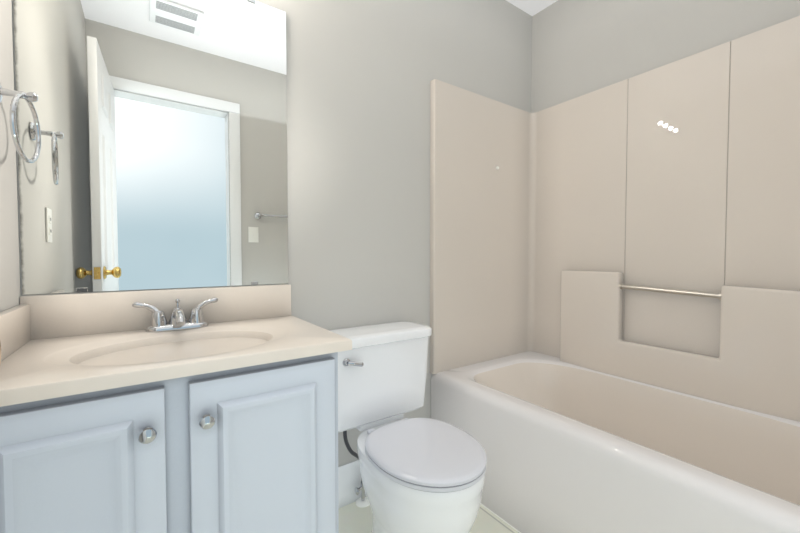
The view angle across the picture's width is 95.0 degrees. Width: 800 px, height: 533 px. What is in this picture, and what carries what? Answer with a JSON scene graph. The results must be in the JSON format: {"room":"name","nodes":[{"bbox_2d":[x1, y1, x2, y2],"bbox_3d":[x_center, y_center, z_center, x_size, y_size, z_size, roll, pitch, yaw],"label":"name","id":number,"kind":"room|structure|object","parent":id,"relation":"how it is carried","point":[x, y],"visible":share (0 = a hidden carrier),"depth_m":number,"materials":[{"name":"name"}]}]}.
{"room":"bathroom","nodes":[
{"label":"bathroom","id":0,"kind":"room"},
{"bbox_2d":[0,0,20,311],"bbox_3d":[-0.833,-0.207,0.612,0.120,2.440,0.765,-1,2,-35],"label":"wall","id":1,"kind":"structure","parent":0,"point":[10,291],"depth_m":0.90,"materials":[{"name":"paint"}]},
{"bbox_2d":[0,83,40,162],"bbox_3d":[-0.875,-0.330,0.839,0.071,0.180,0.153,-1,2,-35],"label":"towel ring","id":2,"kind":"object","parent":1,"relation":"attached to","point":[29,97],"visible":1,"depth_m":0.83,"materials":[{"name":"silver metal"}]},
{"bbox_2d":[12,0,531,466],"bbox_3d":[-0.143,-0.236,1.623,2.406,2.440,0.129,-1,2,-35],"label":"wall","id":3,"kind":"structure","parent":0,"point":[160,162],"depth_m":1.28,"materials":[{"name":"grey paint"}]},
{"bbox_2d":[339,501,518,532],"bbox_3d":[0.747,1.051,0.375,2.406,0.060,3.255,-1,2,-35],"label":"floor","id":4,"kind":"structure","parent":0,"point":[353,518],"depth_m":1.42,"materials":[{"name":"tile"}]},
{"bbox_2d":[0,284,351,532],"bbox_3d":[-0.558,0.540,0.975,0.718,0.926,0.514,-1,2,-35],"label":"bathroom vanity","id":5,"kind":"object","parent":4,"relation":"on","point":[203,410],"visible":1,"depth_m":0.81,"materials":[{"name":"paint"}]},
{"bbox_2d":[0,284,351,417],"bbox_3d":[-0.563,0.205,0.973,0.718,0.256,0.496,-1,2,-35],"label":"countertop","id":6,"kind":"structure","parent":5,"relation":"on","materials":[{"name":"stone"}]},
{"bbox_2d":[131,297,218,332],"bbox_3d":[-0.651,0.145,1.081,0.226,0.090,0.143,-1,2,-35],"label":"faucet","id":7,"kind":"object","parent":6,"relation":"on","point":[148,314],"depth_m":1.11,"materials":[{"name":"silver metal"}]},
{"bbox_2d":[338,460,366,508],"bbox_3d":[-0.134,0.903,1.584,0.681,0.165,0.014,-1,2,-35],"label":"baseboard","id":8,"kind":"structure","parent":4,"relation":"on","point":[349,477],"depth_m":1.51,"materials":[{"name":"paint"}]},
{"bbox_2d":[329,321,486,532],"bbox_3d":[0.018,0.624,1.295,0.476,0.740,0.645,-1,2,-35],"label":"toilet","id":9,"kind":"object","parent":4,"relation":"on","point":[422,475],"visible":0.94,"depth_m":1.24,"materials":[{"name":"ceramic"}]},
{"bbox_2d":[430,16,799,532],"bbox_3d":[0.897,0.066,1.351,0.772,1.862,1.532,-1,2,-35],"label":"bathtub surround","id":10,"kind":"object","parent":4,"relation":"on","point":[615,305],"visible":0.98,"depth_m":1.54,"materials":[{"name":"plastic"}]},
{"bbox_2d":[506,0,557,15],"bbox_3d":[0.747,-1.448,0.303,2.406,0.060,3.255,-1,2,-35],"label":"ceiling","id":11,"kind":"structure","parent":0,"point":[532,7],"depth_m":2.06,"materials":[{"name":"white paint"}]},
{"bbox_2d":[531,0,799,112],"bbox_3d":[1.299,-0.234,1.548,0.120,2.440,1.655,-1,2,-35],"label":"wall","id":12,"kind":"structure","parent":0,"point":[581,47],"depth_m":1.76,"materials":[{"name":"paint"}]}
]}

